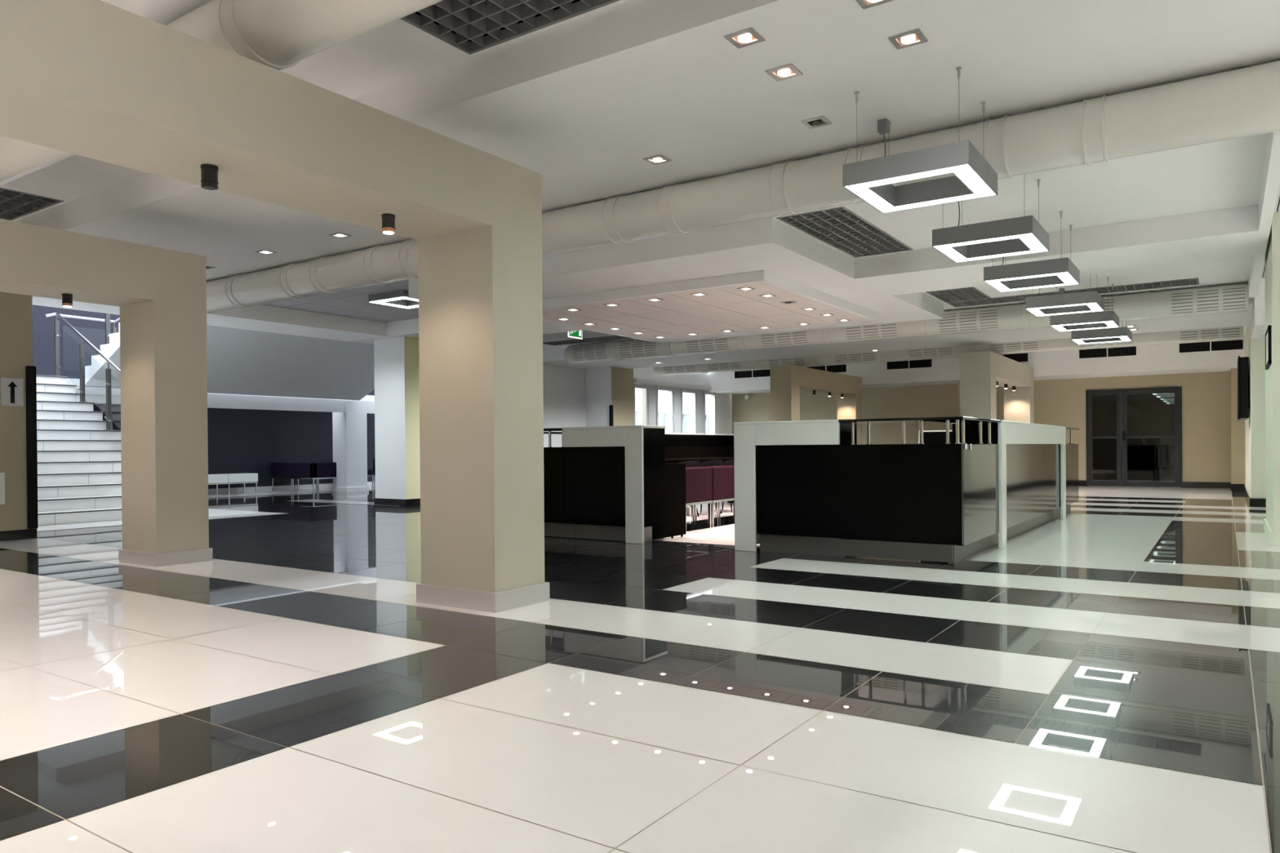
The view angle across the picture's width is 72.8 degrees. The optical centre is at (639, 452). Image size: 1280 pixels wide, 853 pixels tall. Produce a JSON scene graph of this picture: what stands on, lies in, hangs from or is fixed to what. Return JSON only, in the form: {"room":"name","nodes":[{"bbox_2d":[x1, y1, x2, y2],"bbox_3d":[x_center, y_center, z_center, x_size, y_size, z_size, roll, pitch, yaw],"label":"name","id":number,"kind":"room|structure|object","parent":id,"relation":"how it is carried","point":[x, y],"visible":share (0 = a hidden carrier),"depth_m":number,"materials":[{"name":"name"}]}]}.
{"room":"lobby","nodes":[
{"label":"lobby","id":0,"kind":"room"},
{"bbox_2d":[0,292,32,531],"bbox_3d":[-8.738,-0.591,5.487,0.220,3.030,8.520,0,0,34],"label":"wall","id":1,"kind":"structure","parent":0,"point":[15,309],"depth_m":8.82,"materials":[{"name":"beige paint"}]},
{"bbox_2d":[0,472,4,504],"bbox_3d":[-6.487,0.364,8.601,0.015,0.317,0.325,0,0,34],"label":"access panel","id":2,"kind":"object","parent":1,"relation":"attached to","point":[2,474],"visible":1,"depth_m":8.72,"materials":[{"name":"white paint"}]},
{"bbox_2d":[0,377,23,406],"bbox_3d":[-6.364,-0.612,8.800,0.002,0.280,0.195,0,0,34],"label":"arrow sign","id":3,"kind":"object","parent":1,"relation":"attached to","point":[11,388],"visible":1,"depth_m":8.80,"materials":[{"name":"white paper"}]},
{"bbox_2d":[0,528,36,541],"bbox_3d":[-8.717,0.874,5.496,0.235,0.100,8.535,0,0,34],"label":"baseboard","id":4,"kind":"structure","parent":1,"relation":"attached to","point":[26,534],"depth_m":8.83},
{"bbox_2d":[25,365,38,528],"bbox_3d":[-6.252,-0.052,8.918,0.055,1.670,0.078,0,0,34],"label":"guard","id":5,"kind":"object","parent":1,"relation":"attached to","point":[30,371],"visible":1,"depth_m":8.90,"materials":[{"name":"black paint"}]},
{"bbox_2d":[31,304,375,488],"bbox_3d":[-10.599,-2.212,15.586,0.200,6.200,18.400,0,0,34],"label":"wall","id":6,"kind":"structure","parent":0,"point":[241,441],"depth_m":18.44,"materials":[{"name":"blue paint"}]},
{"bbox_2d":[208,481,373,493],"bbox_3d":[-8.080,0.796,19.104,0.015,0.110,9.400,0,0,34],"label":"baseboard","id":7,"kind":"structure","parent":6,"relation":"attached to","point":[236,490],"depth_m":19.03,"materials":[{"name":"white stone"}]},
{"bbox_2d":[33,304,633,447],"bbox_3d":[-5.672,-2.233,12.197,0.961,6.200,18.300,0,0,34],"label":"wall","id":8,"kind":"structure","parent":0,"point":[573,397],"depth_m":18.92,"materials":[{"name":"white paint"}]},
{"bbox_2d":[608,404,613,426],"bbox_3d":[-0.617,-0.169,18.783,0.070,1.710,0.060,0,0,34],"label":"guard","id":9,"kind":"object","parent":8,"relation":"attached to","point":[611,406],"visible":0.42,"depth_m":18.76,"materials":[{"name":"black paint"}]},
{"bbox_2d":[260,279,610,342],"bbox_3d":[-2.477,-2.275,13.103,2.980,0.473,5.780,0,0,34],"label":"ceiling","id":10,"kind":"structure","parent":0,"point":[353,302],"depth_m":11.97,"materials":[{"name":"white paint"}]},
{"bbox_2d":[368,289,418,308],"bbox_3d":[-3.030,-1.979,11.229,0.660,0.092,0.650,0,0,34],"label":"ceiling lamp","id":11,"kind":"object","parent":10,"relation":"attached to","point":[395,298],"visible":0.72,"depth_m":11.07,"materials":[{"name":"grey plastic"}]},
{"bbox_2d":[370,296,418,308],"bbox_3d":[-3.030,-1.940,11.229,0.644,0.015,0.634,0,0,34],"label":"diffuser","id":12,"kind":"object","parent":11,"relation":"attached to","point":[387,300],"depth_m":11.23,"materials":[{"name":"white plastic"}]},
{"bbox_2d":[568,330,582,339],"bbox_3d":[-0.998,-1.905,13.363,0.019,0.292,0.340,0,0,34],"label":"exit sign","id":13,"kind":"object","parent":10,"relation":"hanging from","point":[576,334],"visible":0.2,"depth_m":13.37,"materials":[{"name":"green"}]},
{"bbox_2d":[0,485,1279,852],"bbox_3d":[1.181,0.822,10.675,26.000,0.005,29.000,0,0,34],"label":"floor","id":14,"kind":"structure","parent":0,"point":[1105,678],"depth_m":3.15,"materials":[{"name":"white tile"}]},
{"bbox_2d":[0,218,213,567],"bbox_3d":[-6.088,-0.319,3.678,0.575,2.465,8.485,0,0,34],"label":"pillar","id":15,"kind":"structure","parent":14,"relation":"on","point":[160,294],"depth_m":6.78,"materials":[{"name":"beige paint"}]},
{"bbox_2d":[62,293,72,306],"bbox_3d":[-4.231,-1.123,6.410,0.069,0.093,0.069,0,0,34],"label":"spotlight","id":16,"kind":"object","parent":15,"relation":"attached to","point":[67,299],"visible":1,"depth_m":6.38,"materials":[{"name":"black metal"}]},
{"bbox_2d":[36,322,374,525],"bbox_3d":[-7.533,-1.032,14.975,5.547,3.800,11.600,0,0,34],"label":"staircase","id":17,"kind":"structure","parent":14,"relation":"on","point":[79,461],"depth_m":14.36,"materials":[{"name":"white stone"}]},
{"bbox_2d":[45,312,119,430],"bbox_3d":[-7.699,-1.685,13.503,4.086,4.515,1.156,0,0,34],"label":"stair railing","id":18,"kind":"object","parent":17,"relation":"on","point":[107,316],"visible":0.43,"depth_m":13.73,"materials":[{"name":"silver metal"}]},
{"bbox_2d":[208,472,257,494],"bbox_3d":[-8.736,0.655,17.433,0.500,0.420,2.000,0,0,34],"label":"bench","id":19,"kind":"object","parent":14,"relation":"on","point":[217,479],"visible":0.51,"depth_m":17.70,"materials":[{"name":"white leather"}]},
{"bbox_2d":[0,0,549,613],"bbox_3d":[-3.173,-0.341,1.714,0.625,2.485,8.495,0,0,34],"label":"pillar","id":20,"kind":"structure","parent":14,"relation":"on","point":[100,80],"depth_m":4.33,"materials":[{"name":"beige paint"}]},
{"bbox_2d":[200,164,218,190],"bbox_3d":[-1.835,-1.173,3.698,0.069,0.093,0.069,0,0,34],"label":"spotlight","id":21,"kind":"object","parent":20,"relation":"attached to","point":[209,172],"visible":1,"depth_m":3.67,"materials":[{"name":"black metal"}]},
{"bbox_2d":[381,213,395,234],"bbox_3d":[-1.301,-1.181,4.487,0.069,0.093,0.069,0,0,34],"label":"spotlight","id":22,"kind":"object","parent":20,"relation":"attached to","point":[388,227],"visible":1,"depth_m":4.46,"materials":[{"name":"black metal"}]},
{"bbox_2d":[271,462,317,492],"bbox_3d":[-7.600,0.533,19.088,0.730,0.630,0.675,0,0,34],"label":"lounge seat","id":23,"kind":"object","parent":14,"relation":"on","point":[278,470],"visible":0.71,"depth_m":18.81,"materials":[{"name":"purple leather"}]},
{"bbox_2d":[291,462,336,493],"bbox_3d":[-6.975,0.530,18.669,0.765,0.630,0.680,0,0,34],"label":"lounge seat","id":24,"kind":"object","parent":14,"relation":"on","point":[326,470],"visible":0.98,"depth_m":18.40,"materials":[{"name":"purple leather"}]},
{"bbox_2d":[331,400,368,492],"bbox_3d":[-6.285,-0.136,18.805,0.510,1.950,0.570,0,0,34],"label":"column","id":25,"kind":"structure","parent":14,"relation":"on","point":[349,431],"depth_m":18.62,"materials":[{"name":"white paint"}]},
{"bbox_2d":[373,336,420,506],"bbox_3d":[-3.644,-0.488,14.275,0.751,2.660,1.215,0,0,34],"label":"column","id":26,"kind":"structure","parent":14,"relation":"on","point":[396,360],"depth_m":13.75,"materials":[{"name":"white paint"}]},
{"bbox_2d":[543,425,733,544],"bbox_3d":[0.749,0.273,11.336,2.548,1.100,6.400,0,0,34],"label":"partition","id":27,"kind":"object","parent":14,"relation":"on","point":[602,482],"depth_m":8.29,"materials":[{"name":"black laminate"}]},
{"bbox_2d":[652,462,685,539],"bbox_3d":[-0.595,0.480,9.011,2.122,0.730,0.640,0,0,34],"label":"desk","id":28,"kind":"object","parent":14,"relation":"on","point":[674,473],"visible":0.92,"depth_m":8.49,"materials":[{"name":"black laminate"}]},
{"bbox_2d":[680,460,700,516],"bbox_3d":[0.540,0.465,11.045,0.485,0.727,0.509,0,0,34],"label":"tub chair","id":29,"kind":"object","parent":14,"relation":"on","point":[691,463],"visible":0.14,"depth_m":10.86,"materials":[{"name":"black leather"}]},
{"bbox_2d":[685,466,711,531],"bbox_3d":[0.385,0.498,9.511,0.615,0.674,0.585,0,0,34],"label":"lounge seat","id":30,"kind":"object","parent":14,"relation":"on","point":[698,479],"visible":0.39,"depth_m":9.34,"materials":[{"name":"purple fabric"}]},
{"bbox_2d":[664,457,733,502],"bbox_3d":[0.292,0.459,11.755,0.580,0.730,4.800,0,0,34],"label":"desk","id":31,"kind":"object","parent":14,"relation":"on","point":[667,460],"visible":0.16,"depth_m":12.13,"materials":[{"name":"black laminate"}]},
{"bbox_2d":[693,502,718,521],"bbox_3d":[1.048,0.488,10.493,0.615,0.674,0.585,0,0,34],"label":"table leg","id":32,"kind":"object","parent":14,"relation":"on","point":[716,504],"visible":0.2,"depth_m":10.86,"materials":[{"name":"silver metal"}]},
{"bbox_2d":[690,459,723,513],"bbox_3d":[0.875,0.460,11.542,0.485,0.727,0.509,0,0,34],"label":"tub chair","id":33,"kind":"object","parent":14,"relation":"on","point":[715,462],"visible":0.17,"depth_m":11.34,"materials":[{"name":"black leather"}]},
{"bbox_2d":[691,465,734,527],"bbox_3d":[0.716,0.493,10.002,0.615,0.674,0.590,0,0,34],"label":"lounge seat","id":34,"kind":"object","parent":14,"relation":"on","point":[722,477],"visible":0.5,"depth_m":9.78,"materials":[{"name":"purple leather"}]},
{"bbox_2d":[769,364,862,444],"bbox_3d":[3.846,-0.474,18.535,0.485,2.475,3.970,0,0,34],"label":"pillar","id":35,"kind":"structure","parent":14,"relation":"on","point":[786,381],"depth_m":17.51,"materials":[{"name":"beige paint"}]},
{"bbox_2d":[733,416,1079,563],"bbox_3d":[3.274,0.263,9.447,1.987,1.100,6.104,0,0,34],"label":"reception counter","id":36,"kind":"object","parent":14,"relation":"on","point":[960,493],"depth_m":7.05,"materials":[{"name":"black laminate"}]},
{"bbox_2d":[838,416,999,423],"bbox_3d":[2.328,-0.258,7.162,0.960,0.020,1.260,0,0,34],"label":"glass shelf","id":37,"kind":"object","parent":36,"relation":"attached to","point":[953,420],"depth_m":6.74,"materials":[{"name":"clear glass"}]},
{"bbox_2d":[960,351,1034,423],"bbox_3d":[6.826,-0.489,16.431,0.540,2.480,4.000,0,0,34],"label":"pillar","id":38,"kind":"structure","parent":14,"relation":"on","point":[980,371],"depth_m":14.91,"materials":[{"name":"beige paint"}]},
{"bbox_2d":[1263,211,1279,546],"bbox_3d":[6.199,-0.652,8.031,0.655,2.900,1.680,0,0,34],"label":"column","id":39,"kind":"structure","parent":14,"relation":"on","point":[1272,522],"depth_m":7.52,"materials":[{"name":"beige paint"}]},
{"bbox_2d":[1265,324,1271,369],"bbox_3d":[5.789,-0.959,7.997,0.023,0.340,0.750,0,0,34],"label":"framed picture","id":40,"kind":"object","parent":39,"relation":"attached to","point":[1268,334],"visible":1,"depth_m":7.70,"materials":[{"name":"black"}]},
{"bbox_2d":[0,0,1279,394],"bbox_3d":[2.496,-2.004,8.039,18.850,1.040,25.350,0,0,34],"label":"ceiling","id":41,"kind":"structure","parent":0,"point":[580,102],"depth_m":5.76,"materials":[{"name":"white paint"}]},
{"bbox_2d":[0,187,64,220],"bbox_3d":[-5.973,-2.265,7.608,2.000,0.264,0.840,0,0,34],"label":"ceiling vent","id":42,"kind":"object","parent":41,"relation":"in","point":[14,204],"visible":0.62,"depth_m":7.51,"materials":[{"name":"grey metal"}]},
{"bbox_2d":[0,0,443,186],"bbox_3d":[-0.075,-1.959,2.849,17.080,0.400,0.379,0,0,34],"label":"air duct","id":43,"kind":"object","parent":41,"relation":"hanging from","point":[277,34],"visible":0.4,"depth_m":3.76,"materials":[{"name":"white metal"}]},
{"bbox_2d":[400,0,619,54],"bbox_3d":[0.333,-2.292,3.348,3.600,0.264,0.840,0,0,34],"label":"ceiling vent","id":44,"kind":"object","parent":41,"relation":"in","point":[470,26],"visible":0.87,"depth_m":4.35,"materials":[{"name":"grey metal"}]},
{"bbox_2d":[542,335,631,345],"bbox_3d":[-0.793,-2.193,15.828,2.420,0.264,0.520,0,0,34],"label":"ceiling vent","id":45,"kind":"object","parent":41,"relation":"in","point":[608,337],"visible":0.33,"depth_m":16.01,"materials":[{"name":"grey metal"}]},
{"bbox_2d":[643,154,671,164],"bbox_3d":[0.120,-2.018,5.987,0.144,0.010,0.144,0,0,34],"label":"recessed light","id":46,"kind":"object","parent":41,"relation":"in","point":[657,159],"visible":1,"depth_m":5.98,"materials":[{"name":"white"}]},
{"bbox_2d":[542,270,879,341],"bbox_3d":[0.707,-1.780,11.132,3.640,0.104,3.490,0,0,34],"label":"ceiling panel","id":47,"kind":"object","parent":41,"relation":"attached to","point":[725,306],"visible":0.94,"depth_m":10.52,"materials":[{"name":"white paint"}]},
{"bbox_2d":[206,60,1279,314],"bbox_3d":[1.509,-1.847,5.737,17.690,0.370,0.368,0,0,34],"label":"air duct","id":48,"kind":"object","parent":41,"relation":"hanging from","point":[1242,102],"visible":0.86,"depth_m":5.72,"materials":[{"name":"white metal"}]},
{"bbox_2d":[724,26,765,48],"bbox_3d":[0.490,-1.935,4.054,0.144,0.010,0.144,0,0,34],"label":"recessed light","id":49,"kind":"object","parent":41,"relation":"in","point":[747,37],"visible":1,"depth_m":4.05,"materials":[{"name":"white metal"}]},
{"bbox_2d":[733,368,769,379],"bbox_3d":[2.802,-1.957,21.612,1.040,0.215,0.014,0,0,34],"label":"ceiling vent","id":50,"kind":"object","parent":41,"relation":"in","point":[748,374],"visible":0.94,"depth_m":21.62,"materials":[{"name":"black metal"}]},
{"bbox_2d":[764,63,803,81],"bbox_3d":[0.736,-1.938,4.431,0.144,0.010,0.144,0,0,34],"label":"recessed light","id":51,"kind":"object","parent":41,"relation":"in","point":[787,71],"visible":1,"depth_m":4.42,"materials":[{"name":"white metal"}]},
{"bbox_2d":[800,115,831,128],"bbox_3d":[1.082,-2.022,5.319,0.144,0.010,0.144,0,0,34],"label":"recessed light","id":52,"kind":"object","parent":41,"relation":"in","point":[820,121],"visible":1,"depth_m":5.31,"materials":[{"name":"silver metal"}]},
{"bbox_2d":[804,364,847,373],"bbox_3d":[4.401,-1.964,20.531,1.040,0.215,0.014,0,0,34],"label":"ceiling vent","id":53,"kind":"object","parent":41,"relation":"in","point":[839,368],"visible":0.59,"depth_m":20.43,"materials":[{"name":"black metal"}]},
{"bbox_2d":[776,206,913,257],"bbox_3d":[1.973,-2.176,8.164,0.615,0.264,1.935,0,0,34],"label":"ceiling vent","id":54,"kind":"object","parent":41,"relation":"in","point":[840,228],"visible":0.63,"depth_m":8.09,"materials":[{"name":"grey metal"}]},
{"bbox_2d":[856,0,893,8],"bbox_3d":[0.995,-1.937,3.689,0.144,0.010,0.144,0,0,34],"label":"recessed light","id":55,"kind":"object","parent":41,"relation":"in","point":[864,4],"visible":1,"depth_m":3.73,"materials":[{"name":"white metal"}]},
{"bbox_2d":[564,283,1248,364],"bbox_3d":[3.070,-1.900,13.728,10.731,0.368,0.366,0,0,34],"label":"air duct","id":56,"kind":"object","parent":41,"relation":"hanging from","point":[1233,298],"visible":0.78,"depth_m":12.63,"materials":[{"name":"white metal"}]},
{"bbox_2d":[571,343,609,362],"bbox_3d":[-0.931,-1.870,16.283,0.840,0.297,0.105,0,0,34],"label":"grille","id":57,"kind":"object","parent":56,"relation":"attached to","point":[588,353],"depth_m":16.26,"materials":[{"name":"white metal"}]},
{"bbox_2d":[617,340,660,358],"bbox_3d":[-0.024,-1.874,15.670,0.850,0.297,0.105,0,0,34],"label":"grille","id":58,"kind":"object","parent":56,"relation":"attached to","point":[626,348],"depth_m":15.65,"materials":[{"name":"white metal"}]},
{"bbox_2d":[684,337,731,353],"bbox_3d":[1.165,-1.879,14.866,0.860,0.297,0.105,0,0,34],"label":"grille","id":59,"kind":"object","parent":56,"relation":"attached to","point":[717,344],"depth_m":14.84,"materials":[{"name":"white metal"}]},
{"bbox_2d":[759,330,810,347],"bbox_3d":[2.346,-1.884,14.069,0.850,0.297,0.105,0,0,34],"label":"grille","id":60,"kind":"object","parent":56,"relation":"attached to","point":[800,338],"depth_m":14.04,"materials":[{"name":"white metal"}]},
{"bbox_2d":[844,322,900,341],"bbox_3d":[3.543,-1.889,13.260,0.840,0.297,0.105,0,0,34],"label":"grille","id":61,"kind":"object","parent":56,"relation":"attached to","point":[885,331],"depth_m":13.23,"materials":[{"name":"white metal"}]},
{"bbox_2d":[937,307,1000,333],"bbox_3d":[4.720,-1.894,12.465,0.860,0.297,0.105,0,0,34],"label":"grille","id":62,"kind":"object","parent":56,"relation":"attached to","point":[979,319],"depth_m":12.44,"materials":[{"name":"white metal"}]},
{"bbox_2d":[1046,297,1116,324],"bbox_3d":[5.922,-1.899,11.653,0.840,0.297,0.105,0,0,34],"label":"grille","id":63,"kind":"object","parent":56,"relation":"attached to","point":[1108,301],"depth_m":11.44,"materials":[{"name":"white metal"}]},
{"bbox_2d":[1168,284,1248,315],"bbox_3d":[7.102,-1.904,10.855,0.830,0.297,0.105,0,0,34],"label":"grille","id":64,"kind":"object","parent":56,"relation":"attached to","point":[1226,298],"depth_m":10.83,"materials":[{"name":"white metal"}]},
{"bbox_2d":[888,28,928,49],"bbox_3d":[1.260,-1.941,4.077,0.144,0.010,0.144,0,0,34],"label":"recessed light","id":65,"kind":"object","parent":41,"relation":"in","point":[915,37],"visible":1,"depth_m":4.07,"materials":[{"name":"white metal"}]},
{"bbox_2d":[885,358,933,370],"bbox_3d":[6.025,-1.970,19.434,1.040,0.215,0.014,0,0,34],"label":"ceiling vent","id":66,"kind":"object","parent":41,"relation":"in","point":[917,363],"visible":0.96,"depth_m":19.42,"materials":[{"name":"black metal"}]},
{"bbox_2d":[842,66,997,213],"bbox_3d":[1.609,-1.763,4.962,0.680,0.532,0.685,0,0,34],"label":"pendant lamp","id":67,"kind":"object","parent":41,"relation":"hanging from","point":[871,180],"visible":1,"depth_m":4.82,"materials":[{"name":"grey metal"}]},
{"bbox_2d":[844,164,995,212],"bbox_3d":[1.611,-1.504,4.963,0.664,0.010,0.669,0,0,34],"label":"diffuser","id":68,"kind":"object","parent":67,"relation":"attached to","point":[978,184],"depth_m":4.88,"materials":[{"name":"white plastic"}]},
{"bbox_2d":[651,325,1243,375],"bbox_3d":[4.876,-1.925,16.599,10.950,0.366,0.366,0,0,34],"label":"air duct","id":69,"kind":"object","parent":41,"relation":"hanging from","point":[1231,332],"visible":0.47,"depth_m":15.85,"materials":[{"name":"white metal"}]},
{"bbox_2d":[662,364,697,374],"bbox_3d":[0.880,-1.897,19.150,0.850,0.297,0.105,0,0,34],"label":"grille","id":70,"kind":"object","parent":69,"relation":"attached to","point":[682,369],"depth_m":19.14,"materials":[{"name":"white metal"}]},
{"bbox_2d":[706,360,743,371],"bbox_3d":[1.812,-1.900,18.521,0.840,0.297,0.105,0,0,34],"label":"grille","id":71,"kind":"object","parent":69,"relation":"attached to","point":[729,366],"depth_m":18.49,"materials":[{"name":"white metal"}]},
{"bbox_2d":[767,356,807,367],"bbox_3d":[3.001,-1.905,17.717,0.830,0.297,0.105,0,0,34],"label":"grille","id":72,"kind":"object","parent":69,"relation":"attached to","point":[799,361],"depth_m":17.65,"materials":[{"name":"white metal"}]},
{"bbox_2d":[833,351,877,363],"bbox_3d":[4.198,-1.911,16.908,0.860,0.297,0.105,0,0,34],"label":"grille","id":73,"kind":"object","parent":69,"relation":"attached to","point":[869,357],"depth_m":16.89,"materials":[{"name":"white metal"}]},
{"bbox_2d":[906,346,954,359],"bbox_3d":[5.391,-1.915,16.102,0.840,0.297,0.105,0,0,34],"label":"grille","id":74,"kind":"object","parent":69,"relation":"attached to","point":[940,352],"depth_m":16.08,"materials":[{"name":"white metal"}]},
{"bbox_2d":[987,340,1040,353],"bbox_3d":[6.589,-1.921,15.293,0.850,0.297,0.105,0,0,34],"label":"grille","id":75,"kind":"object","parent":69,"relation":"attached to","point":[1033,345],"depth_m":15.26,"materials":[{"name":"white metal"}]},
{"bbox_2d":[1076,333,1134,347],"bbox_3d":[7.774,-1.926,14.493,0.850,0.297,0.105,0,0,34],"label":"grille","id":76,"kind":"object","parent":69,"relation":"attached to","point":[1122,343],"depth_m":14.48,"materials":[{"name":"white metal"}]},
{"bbox_2d":[1177,325,1242,342],"bbox_3d":[8.979,-1.931,13.678,0.840,0.297,0.105,0,0,34],"label":"grille","id":77,"kind":"object","parent":69,"relation":"attached to","point":[1231,332],"depth_m":13.66,"materials":[{"name":"white metal"}]},
{"bbox_2d":[925,286,991,302],"bbox_3d":[4.213,-2.209,11.466,0.600,0.264,0.995,0,0,34],"label":"ceiling vent","id":78,"kind":"object","parent":41,"relation":"in","point":[966,293],"visible":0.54,"depth_m":11.50,"materials":[{"name":"grey metal"}]},
{"bbox_2d":[932,173,1049,262],"bbox_3d":[2.609,-1.778,6.441,0.680,0.532,0.685,0,0,34],"label":"pendant lamp","id":79,"kind":"object","parent":41,"relation":"hanging from","point":[1022,235],"visible":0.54,"depth_m":6.29,"materials":[{"name":"white metal"}]},
{"bbox_2d":[934,233,1047,262],"bbox_3d":[2.611,-1.519,6.442,0.664,0.010,0.669,0,0,34],"label":"diffuser","id":80,"kind":"object","parent":79,"relation":"attached to","point":[1033,242],"depth_m":6.38,"materials":[{"name":"white plastic"}]},
{"bbox_2d":[946,291,1058,306],"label":"ceiling vent","id":81,"kind":"object","parent":41,"relation":"in","point":[1022,297],"depth_m":11.96,"materials":[{"name":"grey metal"}]},
{"bbox_2d":[1000,352,1029,362],"bbox_3d":[7.657,-1.977,18.331,1.040,0.215,0.014,0,0,34],"label":"ceiling vent","id":82,"kind":"object","parent":41,"relation":"in","point":[1021,357],"visible":0.34,"depth_m":18.13,"materials":[{"name":"black metal"}]},
{"bbox_2d":[983,210,1079,292],"bbox_3d":[3.521,-1.792,7.792,0.680,0.532,0.685,0,0,34],"label":"pendant lamp","id":83,"kind":"object","parent":41,"relation":"hanging from","point":[1061,271],"visible":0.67,"depth_m":7.62,"materials":[{"name":"white metal"}]},
{"bbox_2d":[985,271,1078,291],"bbox_3d":[3.523,-1.532,7.793,0.664,0.010,0.669,0,0,34],"label":"diffuser","id":84,"kind":"object","parent":83,"relation":"attached to","point":[998,282],"depth_m":7.75,"materials":[{"name":"white plastic"}]},
{"bbox_2d":[1025,288,1104,316],"bbox_3d":[4.596,-1.808,9.383,0.680,0.532,0.685,0,0,34],"label":"pendant lamp","id":85,"kind":"object","parent":41,"relation":"hanging from","point":[1085,301],"visible":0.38,"depth_m":9.19,"materials":[{"name":"white metal"}]},
{"bbox_2d":[1026,302,1102,315],"bbox_3d":[4.598,-1.549,9.384,0.664,0.010,0.669,0,0,34],"label":"diffuser","id":86,"kind":"object","parent":85,"relation":"attached to","point":[1037,308],"depth_m":9.38,"materials":[{"name":"white plastic"}]},
{"bbox_2d":[1050,276,1119,331],"bbox_3d":[5.492,-1.821,10.709,0.680,0.532,0.685,0,0,34],"label":"pendant lamp","id":87,"kind":"object","parent":41,"relation":"hanging from","point":[1103,319],"visible":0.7,"depth_m":10.52,"materials":[{"name":"white metal"}]},
{"bbox_2d":[1052,320,1118,331],"bbox_3d":[5.494,-1.562,10.710,0.664,0.010,0.669,0,0,34],"label":"diffuser","id":88,"kind":"object","parent":87,"relation":"attached to","point":[1060,326],"depth_m":10.75,"materials":[{"name":"white plastic"}]},
{"bbox_2d":[1071,326,1132,344],"bbox_3d":[6.465,-1.836,12.150,0.680,0.532,0.685,0,0,34],"label":"pendant lamp","id":89,"kind":"object","parent":41,"relation":"hanging from","point":[1117,334],"visible":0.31,"depth_m":11.94,"materials":[{"name":"white metal"}]},
{"bbox_2d":[1072,336,1130,344],"bbox_3d":[6.468,-1.577,12.152,0.664,0.010,0.669,0,0,34],"label":"diffuser","id":90,"kind":"object","parent":89,"relation":"attached to","point":[1078,340],"depth_m":12.24,"materials":[{"name":"white"}]},
{"bbox_2d":[1078,345,1137,359],"bbox_3d":[9.281,-1.984,17.234,1.040,0.215,0.014,0,0,34],"label":"ceiling vent","id":91,"kind":"object","parent":41,"relation":"in","point":[1125,351],"visible":0.97,"depth_m":17.23,"materials":[{"name":"black metal"}]},
{"bbox_2d":[1064,277,1199,293],"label":"ceiling vent","id":92,"kind":"object","parent":41,"relation":"in","point":[1179,282],"depth_m":10.99,"materials":[{"name":"grey metal"}]},
{"bbox_2d":[1177,338,1244,354],"bbox_3d":[10.702,-1.990,16.274,1.040,0.215,0.014,0,0,34],"label":"air vent","id":93,"kind":"object","parent":41,"relation":"attached to","point":[1228,344],"visible":0.95,"depth_m":16.27,"materials":[{"name":"black metal"}]},
{"bbox_2d":[1260,185,1279,278],"bbox_3d":[8.464,-2.323,6.013,6.690,0.473,6.280,0,0,34],"label":"wall","id":94,"kind":"structure","parent":41,"relation":"attached to","point":[1277,202],"depth_m":7.42,"materials":[{"name":"white paint"}]},
{"bbox_2d":[633,367,732,434],"bbox_3d":[1.154,-0.681,21.540,0.300,2.900,4.800,0,0,34],"label":"wall","id":95,"kind":"structure","parent":0,"point":[698,381],"depth_m":21.87,"materials":[{"name":"white paint"}]},
{"bbox_2d":[633,383,656,426],"bbox_3d":[0.074,-0.760,19.952,0.150,1.590,0.960,0,0,34],"label":"window","id":96,"kind":"structure","parent":95,"relation":"in","point":[648,393],"depth_m":20.00,"materials":[{"name":"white glass"}]},
{"bbox_2d":[656,386,680,433],"bbox_3d":[0.669,-0.769,20.805,0.182,1.590,1.120,0,0,34],"label":"window","id":97,"kind":"structure","parent":95,"relation":"in","point":[673,393],"depth_m":20.91,"materials":[{"name":"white glass"}]},
{"bbox_2d":[680,388,703,433],"bbox_3d":[1.281,-0.778,21.719,0.163,1.590,1.104,0,0,32],"label":"window","id":98,"kind":"structure","parent":95,"relation":"in","point":[696,396],"depth_m":21.82,"materials":[{"name":"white glass"}]},
{"bbox_2d":[702,390,715,433],"bbox_3d":[1.775,-0.786,22.423,0.162,1.590,0.600,0,0,34],"label":"window","id":99,"kind":"structure","parent":95,"relation":"in","point":[713,395],"depth_m":22.61,"materials":[{"name":"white glass"}]},
{"bbox_2d":[731,368,1244,487],"bbox_3d":[7.009,-0.443,19.880,11.360,2.350,1.000,0,0,34],"label":"wall","id":100,"kind":"structure","parent":0,"point":[1213,437],"depth_m":18.65,"materials":[{"name":"beige paint"}]},
{"bbox_2d":[1085,386,1182,487],"bbox_3d":[10.261,-0.306,18.061,1.738,2.045,0.175,0,0,34],"label":"door","id":101,"kind":"structure","parent":100,"relation":"in","point":[1140,445],"depth_m":18.04,"materials":[{"name":"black glass"}]},
{"bbox_2d":[1244,297,1266,498],"bbox_3d":[12.415,-0.709,11.869,6.710,2.880,7.820,0,0,34],"label":"wall","id":102,"kind":"structure","parent":0,"point":[1255,348],"depth_m":12.22,"materials":[{"name":"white paint"}]},
{"bbox_2d":[1078,480,1266,506],"bbox_3d":[8.335,0.682,15.906,18.000,0.120,5.720,0,0,34],"label":"baseboard","id":103,"kind":"structure","parent":102,"relation":"attached to","point":[1185,484],"depth_m":17.15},
{"bbox_2d":[1236,355,1249,421],"bbox_3d":[9.024,-0.938,12.975,0.145,0.910,1.220,0,0,34],"label":"wall display","id":104,"kind":"object","parent":102,"relation":"attached to","point":[1242,375],"visible":0.98,"depth_m":12.49,"materials":[{"name":"black plastic"}]},
{"label":"outside","id":105,"kind":"structure","parent":0,"visible":0},
{"bbox_2d":[635,410,708,433],"bbox_3d":[1.098,0.050,25.357,0.270,2.400,10.750,0,0,34],"label":"facade","id":106,"kind":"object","parent":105,"point":[663,416],"visible":0.03,"depth_m":24.67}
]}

